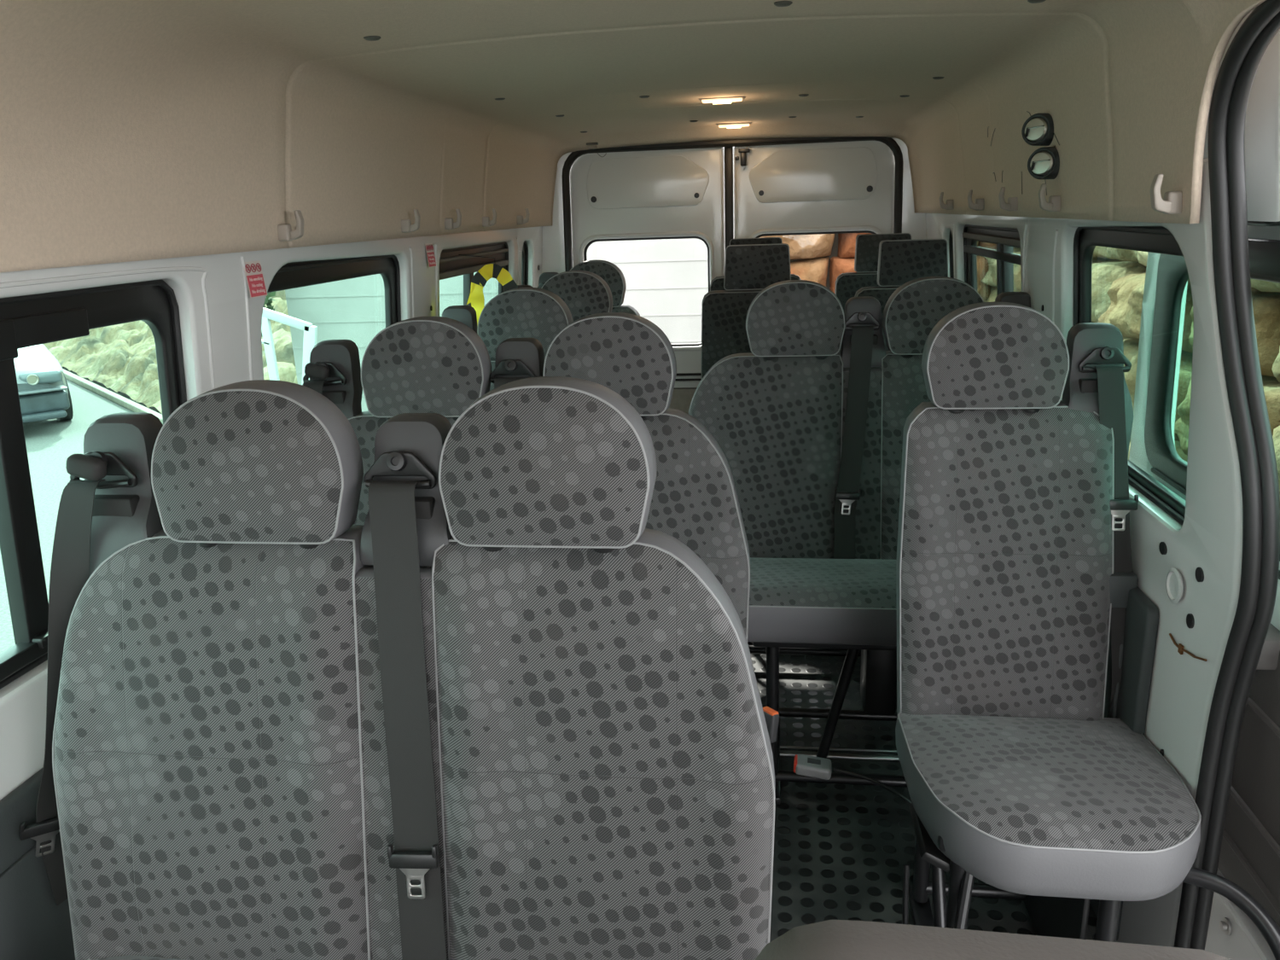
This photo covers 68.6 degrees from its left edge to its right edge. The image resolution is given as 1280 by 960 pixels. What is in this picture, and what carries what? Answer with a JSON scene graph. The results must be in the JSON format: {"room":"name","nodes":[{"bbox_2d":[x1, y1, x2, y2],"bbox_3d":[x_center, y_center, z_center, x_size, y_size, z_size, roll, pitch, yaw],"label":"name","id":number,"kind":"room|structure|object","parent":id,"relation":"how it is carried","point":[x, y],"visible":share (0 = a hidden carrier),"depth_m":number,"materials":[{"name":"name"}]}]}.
{"room":"vehicle interior","nodes":[
{"label":"vehicle interior","id":0,"kind":"room"},
{"bbox_2d":[0,226,542,800],"bbox_3d":[-0.805,0.121,2.409,0.110,1.600,4.900,0,16,8],"label":"wall","id":1,"kind":"structure","parent":0,"point":[220,322],"depth_m":1.85,"materials":[{"name":"white paint"}]},
{"bbox_2d":[0,767,75,959],"bbox_3d":[-0.784,0.533,2.484,0.032,0.725,4.780,0,16,8],"label":"trim","id":2,"kind":"structure","parent":1,"relation":"attached to","point":[32,927],"depth_m":1.41,"materials":[{"name":"grey plastic"}]},
{"bbox_2d":[0,279,186,689],"bbox_3d":[-1.003,0.096,1.153,0.083,0.642,1.532,0,16,8],"label":"window","id":3,"kind":"structure","parent":1,"relation":"in","point":[26,321],"depth_m":1.47,"materials":[{"name":"black plastic"}]},
{"bbox_2d":[243,260,267,297],"bbox_3d":[-0.812,-0.424,1.983,0.008,0.074,0.068,0,16,8],"label":"warning sticker","id":4,"kind":"object","parent":1,"relation":"attached to","point":[253,273],"visible":1,"depth_m":1.98,"materials":[{"name":"red"}]},
{"bbox_2d":[267,254,401,327],"bbox_3d":[-0.813,-0.294,2.504,0.082,0.635,0.920,0,16,8],"label":"window","id":5,"kind":"structure","parent":1,"relation":"in","point":[294,275],"depth_m":2.51,"materials":[{"name":"black plastic"}]},
{"bbox_2d":[424,243,436,267],"bbox_3d":[-0.669,-0.719,3.001,0.008,0.074,0.068,0,16,8],"label":"warning sticker","id":6,"kind":"object","parent":1,"relation":"attached to","point":[429,248],"visible":1,"depth_m":3.00,"materials":[{"name":"red"}]},
{"bbox_2d":[439,241,508,305],"bbox_3d":[-0.651,-0.621,3.639,0.086,0.628,1.005,0,16,8],"label":"window","id":7,"kind":"structure","parent":1,"relation":"in","point":[451,264],"depth_m":3.55,"materials":[{"name":"black plastic"}]},
{"bbox_2d":[458,254,517,325],"bbox_3d":[-0.531,-0.561,3.380,0.207,0.497,0.015,0,16,8],"label":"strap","id":8,"kind":"object","parent":7,"relation":"hanging from","point":[481,276],"visible":0.62,"depth_m":3.33,"materials":[{"name":"yellow fabric"}]},
{"bbox_2d":[521,240,528,285],"bbox_3d":[-0.558,-0.821,4.314,0.080,0.605,0.265,0,16,8],"label":"window","id":9,"kind":"structure","parent":1,"relation":"in","point":[525,248],"depth_m":4.34,"materials":[{"name":"glass"}]},
{"bbox_2d":[0,0,1266,272],"bbox_3d":[0.036,-0.650,1.689,1.766,0.421,5.489,0,16,8],"label":"ceiling","id":10,"kind":"structure","parent":0,"point":[130,130],"depth_m":1.90,"materials":[{"name":"fabric"}]},
{"bbox_2d":[277,209,303,241],"bbox_3d":[-0.759,-0.552,2.037,0.052,0.064,0.032,0,16,8],"label":"coat hook","id":11,"kind":"object","parent":10,"relation":"attached to","point":[285,232],"visible":1,"depth_m":2.03,"materials":[{"name":"beige plastic"}]},
{"bbox_2d":[363,35,380,40],"bbox_3d":[-0.512,-0.845,1.796,0.033,0.006,0.033,0,16,8],"label":"clip","id":12,"kind":"object","parent":10,"relation":"attached to","point":[368,37],"visible":1,"depth_m":1.79,"materials":[{"name":"grey plastic"}]},
{"bbox_2d":[401,209,420,232],"bbox_3d":[-0.663,-0.749,2.712,0.052,0.064,0.032,0,16,8],"label":"coat hook","id":13,"kind":"object","parent":10,"relation":"attached to","point":[406,226],"visible":1,"depth_m":2.71,"materials":[{"name":"beige plastic"}]},
{"bbox_2d":[444,209,461,229],"bbox_3d":[-0.613,-0.854,3.074,0.052,0.064,0.032,0,16,8],"label":"coat hook","id":14,"kind":"object","parent":10,"relation":"attached to","point":[449,224],"visible":1,"depth_m":3.07,"materials":[{"name":"beige plastic"}]},
{"bbox_2d":[482,209,496,226],"bbox_3d":[-0.557,-0.969,3.468,0.052,0.064,0.032,0,16,8],"label":"coat hook","id":15,"kind":"object","parent":10,"relation":"attached to","point":[485,220],"visible":1,"depth_m":3.46,"materials":[{"name":"beige plastic"}]},
{"bbox_2d":[516,208,529,224],"bbox_3d":[-0.491,-1.105,3.934,0.052,0.064,0.032,0,16,8],"label":"coat hook","id":16,"kind":"object","parent":10,"relation":"attached to","point":[520,219],"visible":1,"depth_m":3.93,"materials":[{"name":"beige plastic"}]},
{"bbox_2d":[586,142,606,157],"bbox_3d":[-0.201,-1.524,4.336,0.082,0.062,0.082,0,16,8],"label":"switch","id":17,"kind":"object","parent":10,"relation":"attached to","point":[590,145],"visible":1,"depth_m":4.30,"materials":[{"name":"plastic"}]},
{"bbox_2d":[586,142,598,145],"bbox_3d":[-0.218,-1.543,4.311,0.055,0.010,0.040,0,16,8],"label":"switch","id":18,"kind":"object","parent":17,"relation":"attached to","point":[587,143],"depth_m":4.29,"materials":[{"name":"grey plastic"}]},
{"bbox_2d":[639,95,649,98],"bbox_3d":[0.014,-1.206,2.957,0.033,0.006,0.033,0,16,8],"label":"clip","id":19,"kind":"object","parent":10,"relation":"attached to","point":[641,96],"visible":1,"depth_m":2.95,"materials":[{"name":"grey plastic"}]},
{"bbox_2d":[698,96,744,104],"bbox_3d":[0.270,-1.252,3.092,0.150,0.023,0.055,0,16,8],"label":"recessed light","id":20,"kind":"object","parent":10,"relation":"in","point":[714,100],"visible":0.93,"depth_m":3.08,"materials":[{"name":"beige plastic"}]},
{"bbox_2d":[715,122,751,128],"bbox_3d":[0.406,-1.533,4.058,0.150,0.023,0.055,0,16,8],"label":"recessed light","id":21,"kind":"object","parent":10,"relation":"in","point":[743,124],"visible":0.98,"depth_m":4.04,"materials":[{"name":"beige plastic"}]},
{"bbox_2d":[773,0,792,6],"bbox_3d":[0.255,-0.847,1.671,0.033,0.006,0.033,0,16,8],"label":"clip","id":22,"kind":"object","parent":10,"relation":"attached to","point":[780,3],"visible":1,"depth_m":1.66,"materials":[{"name":"grey plastic"}]},
{"bbox_2d":[798,93,808,96],"bbox_3d":[0.533,-1.253,3.060,0.033,0.006,0.033,0,16,8],"label":"clip","id":23,"kind":"object","parent":10,"relation":"attached to","point":[801,95],"visible":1,"depth_m":3.05,"materials":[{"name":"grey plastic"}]},
{"bbox_2d":[932,76,944,79],"bbox_3d":[0.841,-1.132,2.645,0.033,0.006,0.033,0,16,8],"label":"clip","id":24,"kind":"object","parent":10,"relation":"attached to","point":[933,78],"visible":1,"depth_m":2.64,"materials":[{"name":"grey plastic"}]},
{"bbox_2d":[939,192,953,209],"bbox_3d":[1.129,-1.028,3.458,0.052,0.064,0.032,0,16,8],"label":"coat hook","id":25,"kind":"object","parent":10,"relation":"attached to","point":[949,204],"visible":1,"depth_m":3.45,"materials":[{"name":"beige plastic"}]},
{"bbox_2d":[967,189,983,210],"bbox_3d":[1.058,-0.882,2.958,0.052,0.064,0.032,0,16,8],"label":"coat hook","id":26,"kind":"object","parent":10,"relation":"attached to","point":[979,206],"visible":1,"depth_m":2.95,"materials":[{"name":"beige plastic"}]},
{"bbox_2d":[998,186,1018,210],"bbox_3d":[1.001,-0.763,2.549,0.052,0.064,0.032,0,16,8],"label":"coat hook","id":27,"kind":"object","parent":10,"relation":"attached to","point":[1012,205],"visible":1,"depth_m":2.54,"materials":[{"name":"beige plastic"}]},
{"bbox_2d":[1027,0,1045,3],"bbox_3d":[0.698,-0.842,1.649,0.033,0.006,0.033,0,16,8],"label":"clip","id":28,"kind":"object","parent":10,"relation":"attached to","point":[1029,1],"visible":1,"depth_m":1.65,"materials":[{"name":"grey plastic"}]},
{"bbox_2d":[1021,112,1053,145],"bbox_3d":[0.955,-0.820,2.198,0.107,0.072,0.083,-11,18,-28],"label":"ceiling vent","id":29,"kind":"object","parent":10,"relation":"in","point":[1038,130],"visible":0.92,"depth_m":2.17,"materials":[{"name":"grey plastic"}]},
{"bbox_2d":[1027,146,1059,179],"bbox_3d":[0.964,-0.739,2.188,0.107,0.072,0.083,-11,18,-28],"label":"air vent","id":30,"kind":"object","parent":10,"relation":"attached to","point":[1044,163],"visible":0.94,"depth_m":2.16,"materials":[{"name":"grey plastic"}]},
{"bbox_2d":[1038,183,1060,211],"bbox_3d":[0.947,-0.652,2.169,0.052,0.064,0.032,0,16,8],"label":"coat hook","id":31,"kind":"object","parent":10,"relation":"attached to","point":[1054,204],"visible":1,"depth_m":2.16,"materials":[{"name":"beige plastic"}]},
{"bbox_2d":[1150,174,1182,214],"bbox_3d":[0.857,-0.465,1.527,0.052,0.064,0.032,0,16,8],"label":"coat hook","id":32,"kind":"object","parent":10,"relation":"attached to","point":[1172,203],"visible":1,"depth_m":1.52,"materials":[{"name":"beige plastic"}]},
{"bbox_2d":[541,137,926,273],"bbox_3d":[0.434,-0.755,4.527,1.980,2.030,0.090,0,16,8],"label":"wall","id":33,"kind":"structure","parent":0,"point":[553,253],"depth_m":4.41,"materials":[{"name":"white metal"}]},
{"bbox_2d":[569,147,725,413],"bbox_3d":[0.051,-0.726,4.619,0.745,1.712,0.075,0,16,8],"label":"door","id":34,"kind":"structure","parent":33,"relation":"in","point":[671,194],"depth_m":4.44,"materials":[{"name":"white paint"}]},
{"bbox_2d":[724,146,733,249],"bbox_3d":[0.437,-0.714,4.547,0.040,1.720,0.030,0,16,8],"label":"trim","id":35,"kind":"structure","parent":33,"relation":"attached to","point":[729,214],"depth_m":4.36,"materials":[{"name":"black rubber"}]},
{"bbox_2d":[561,136,903,271],"bbox_3d":[0.431,-0.703,4.506,1.576,1.767,0.038,0,16,8],"label":"trim","id":36,"kind":"structure","parent":33,"relation":"attached to","point":[892,143],"depth_m":4.26,"materials":[{"name":"black rubber"}]},
{"bbox_2d":[733,140,895,238],"bbox_3d":[0.826,-0.727,4.498,0.745,1.725,0.097,0,16,8],"label":"door","id":37,"kind":"structure","parent":33,"relation":"in","point":[839,187],"depth_m":4.32,"materials":[{"name":"white paint"}]},
{"bbox_2d":[747,641,1097,942],"bbox_3d":[0.052,1.106,1.839,1.930,0.040,6.300,0,16,8],"label":"floor","id":38,"kind":"structure","parent":0,"point":[841,852],"depth_m":2.41,"materials":[{"name":"rubber"}]},
{"bbox_2d":[19,376,775,959],"bbox_3d":[-0.390,0.586,1.186,1.112,1.348,0.636,0,16,8],"label":"passenger seat","id":39,"kind":"object","parent":38,"relation":"on","point":[499,712],"visible":1,"depth_m":1.23,"materials":[{"name":"fabric"}]},
{"bbox_2d":[90,954,185,959],"bbox_3d":[-0.339,0.708,1.095,0.940,0.052,0.400,0,16,8],"label":"seat cushion","id":40,"kind":"object","parent":39,"relation":"on","point":[92,957],"depth_m":1.32,"materials":[{"name":"fabric"}]},
{"bbox_2d":[441,287,573,390],"bbox_3d":[-0.377,0.169,2.639,0.581,1.348,0.708,0,16,8],"label":"passenger seat","id":41,"kind":"object","parent":38,"relation":"on","point":[540,314],"visible":0.17,"depth_m":2.69,"materials":[{"name":"fabric"}]},
{"bbox_2d":[302,312,779,743],"bbox_3d":[-0.305,0.368,1.936,1.177,1.348,0.636,0,16,8],"label":"passenger seat","id":42,"kind":"object","parent":38,"relation":"on","point":[440,365],"visible":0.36,"depth_m":1.94,"materials":[{"name":"fabric"}]},
{"bbox_2d":[517,270,612,321],"bbox_3d":[-0.284,-0.044,3.373,0.581,1.348,0.708,0,16,8],"label":"passenger seat","id":43,"kind":"object","parent":38,"relation":"on","point":[584,293],"visible":0.08,"depth_m":3.42,"materials":[{"name":"fabric"}]},
{"bbox_2d":[537,259,639,315],"bbox_3d":[-0.246,-0.255,4.105,0.581,1.348,0.708,0,16,8],"label":"passenger seat","id":44,"kind":"object","parent":38,"relation":"on","point":[609,272],"visible":0.12,"depth_m":4.15,"materials":[{"name":"fabric"}]},
{"bbox_2d":[709,232,911,368],"bbox_3d":[0.761,-0.296,3.985,0.948,1.421,0.621,0,16,8],"label":"seat","id":45,"kind":"object","parent":38,"relation":"on","point":[867,246],"visible":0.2,"depth_m":4.00,"materials":[{"name":"fabric"}]},
{"bbox_2d":[701,238,948,657],"bbox_3d":[0.678,-0.088,3.269,0.948,1.421,0.621,0,16,8],"label":"seat","id":46,"kind":"object","parent":38,"relation":"on","point":[749,270],"visible":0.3,"depth_m":3.33,"materials":[{"name":"fabric"}]},
{"bbox_2d":[779,745,899,761],"bbox_3d":[0.188,0.799,2.807,1.800,0.008,0.050,0,16,8],"label":"trim","id":47,"kind":"structure","parent":38,"relation":"attached to","point":[782,753],"depth_m":2.75,"materials":[{"name":"silver metal"}]},
{"bbox_2d":[688,276,1030,804],"bbox_3d":[0.603,0.156,2.560,1.024,1.348,0.636,0,16,8],"label":"passenger seat","id":48,"kind":"object","parent":38,"relation":"on","point":[811,445],"visible":0.58,"depth_m":2.62,"materials":[{"name":"fabric"}]},
{"bbox_2d":[749,557,896,608],"bbox_3d":[0.602,0.256,2.470,0.940,0.052,0.400,0,16,8],"label":"seat cushion","id":49,"kind":"object","parent":48,"relation":"on","point":[775,582],"depth_m":2.38,"materials":[{"name":"fabric"}]},
{"bbox_2d":[754,919,1231,959],"bbox_3d":[0.203,0.869,0.500,0.528,1.140,0.594,0,16,8],"label":"seat","id":50,"kind":"object","parent":38,"relation":"on","point":[829,939],"visible":1,"depth_m":0.54,"materials":[{"name":"grey fabric"}]},
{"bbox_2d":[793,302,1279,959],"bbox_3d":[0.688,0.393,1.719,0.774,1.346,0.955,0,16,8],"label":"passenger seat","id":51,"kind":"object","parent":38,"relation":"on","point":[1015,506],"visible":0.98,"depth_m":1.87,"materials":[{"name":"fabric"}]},
{"bbox_2d":[899,712,1198,850],"bbox_3d":[0.741,0.528,1.723,0.462,0.060,0.475,0,16,8],"label":"seat cushion","id":52,"kind":"object","parent":51,"relation":"on","point":[982,781],"depth_m":1.64,"materials":[{"name":"fabric"}]},
{"bbox_2d":[925,157,1242,947],"bbox_3d":[1.158,-0.121,3.002,0.110,1.600,3.110,0,16,8],"label":"wall","id":53,"kind":"structure","parent":0,"point":[1191,571],"depth_m":1.67,"materials":[{"name":"white paint"}]},
{"bbox_2d":[948,230,954,278],"bbox_3d":[1.292,-0.770,3.790,0.075,0.545,0.275,0,16,8],"label":"window","id":54,"kind":"structure","parent":53,"relation":"in","point":[951,270],"depth_m":3.85,"materials":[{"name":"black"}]},
{"bbox_2d":[962,224,1020,295],"bbox_3d":[1.197,-0.592,3.148,0.084,0.572,1.020,0,16,8],"label":"window","id":55,"kind":"structure","parent":53,"relation":"in","point":[1005,239],"depth_m":3.06,"materials":[{"name":"black plastic"}]},
{"bbox_2d":[1090,570,1159,941],"bbox_3d":[1.140,0.222,3.194,0.095,0.798,2.740,0,16,8],"label":"trim","id":56,"kind":"structure","parent":53,"relation":"attached to","point":[1130,704],"depth_m":1.87,"materials":[{"name":"grey plastic"}]},
{"bbox_2d":[1073,226,1185,524],"bbox_3d":[1.031,-0.255,1.949,0.079,0.595,0.803,0,16,8],"label":"window","id":57,"kind":"structure","parent":53,"relation":"in","point":[1149,239],"depth_m":1.97,"materials":[{"name":"black plastic"}]},
{"bbox_2d":[1128,221,1279,959],"bbox_3d":[1.131,0.236,1.804,0.146,1.535,1.164,0,16,8],"label":"door","id":58,"kind":"structure","parent":53,"relation":"in","point":[1249,857],"depth_m":1.75,"materials":[{"name":"white paint"}]},
{"bbox_2d":[1173,0,1279,950],"bbox_3d":[0.816,0.382,0.761,0.149,1.770,1.856,0,16,8],"label":"door seal","id":59,"kind":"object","parent":53,"relation":"attached to","point":[1242,60],"depth_m":1.46,"materials":[{"name":"black rubber"}]},
{"bbox_2d":[1203,7,1279,221],"bbox_3d":[0.039,-0.721,1.708,1.980,0.546,5.660,0,16,8],"label":"trim","id":60,"kind":"structure","parent":53,"relation":"attached to","point":[1262,122],"depth_m":1.47,"materials":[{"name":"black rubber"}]},
{"label":"outside","id":61,"kind":"structure","parent":0,"visible":0},
{"bbox_2d":[0,366,162,652],"bbox_3d":[1.231,-0.371,10.229,120.000,0.100,120.000,0,16,8],"label":"ground","id":62,"kind":"structure","parent":61,"point":[49,443],"depth_m":10.71,"materials":[{"name":"grey asphalt"}]},
{"bbox_2d":[13,343,73,423],"bbox_3d":[-9.545,-1.675,13.021,2.093,1.630,5.107,-15,21,-38],"label":"parked car","id":63,"kind":"object","parent":62,"relation":"on","point":[43,391],"visible":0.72,"depth_m":11.76,"materials":[{"name":"silver metal"}]},
{"bbox_2d":[62,368,162,424],"bbox_3d":[-12.039,-2.399,18.653,0.110,0.100,24.000,-15,21,-39],"label":"kerb","id":64,"kind":"object","parent":62,"relation":"on","point":[133,406],"depth_m":14.08,"materials":[{"name":"concrete"}]},
{"bbox_2d":[43,290,297,413],"bbox_3d":[-9.216,-4.974,20.561,7.500,3.704,24.000,-15,21,-39],"label":"rocky bank","id":65,"kind":"object","parent":62,"relation":"on","point":[122,357],"visible":0.06,"depth_m":15.31,"materials":[{"name":"beige stone"}]},
{"bbox_2d":[261,291,275,337],"bbox_3d":[-3.941,-1.343,8.895,1.134,2.872,1.048,0,16,8],"label":"shrub","id":66,"kind":"object","parent":62,"relation":"on","point":[268,303],"visible":0.02,"depth_m":8.83,"materials":[{"name":"green plant"}]},
{"bbox_2d":[261,307,317,384],"bbox_3d":[-2.195,-0.090,5.538,0.830,2.182,0.120,0,16,8],"label":"handrail","id":67,"kind":"object","parent":62,"relation":"on","point":[310,331],"visible":0.32,"depth_m":5.28,"materials":[{"name":"white metal"}]},
{"bbox_2d":[285,146,733,412],"bbox_3d":[-1.258,-2.166,9.001,4.560,4.200,0.410,0,16,8],"label":"building","id":68,"kind":"structure","parent":62,"relation":"on","point":[666,280],"depth_m":8.88,"materials":[{"name":"concrete"}]},
{"bbox_2d":[759,232,996,300],"bbox_3d":[2.400,-1.922,8.983,3.811,3.544,0.759,-1,16,5],"label":"wall","id":69,"kind":"structure","parent":62,"relation":"on","point":[820,258],"depth_m":8.82,"materials":[{"name":"stone"}]},
{"bbox_2d":[981,245,1279,494],"bbox_3d":[3.140,-0.717,6.681,0.737,2.450,12.642,0,16,8],"label":"wall","id":70,"kind":"structure","parent":62,"relation":"on","point":[1118,276],"depth_m":4.91,"materials":[{"name":"stone"}]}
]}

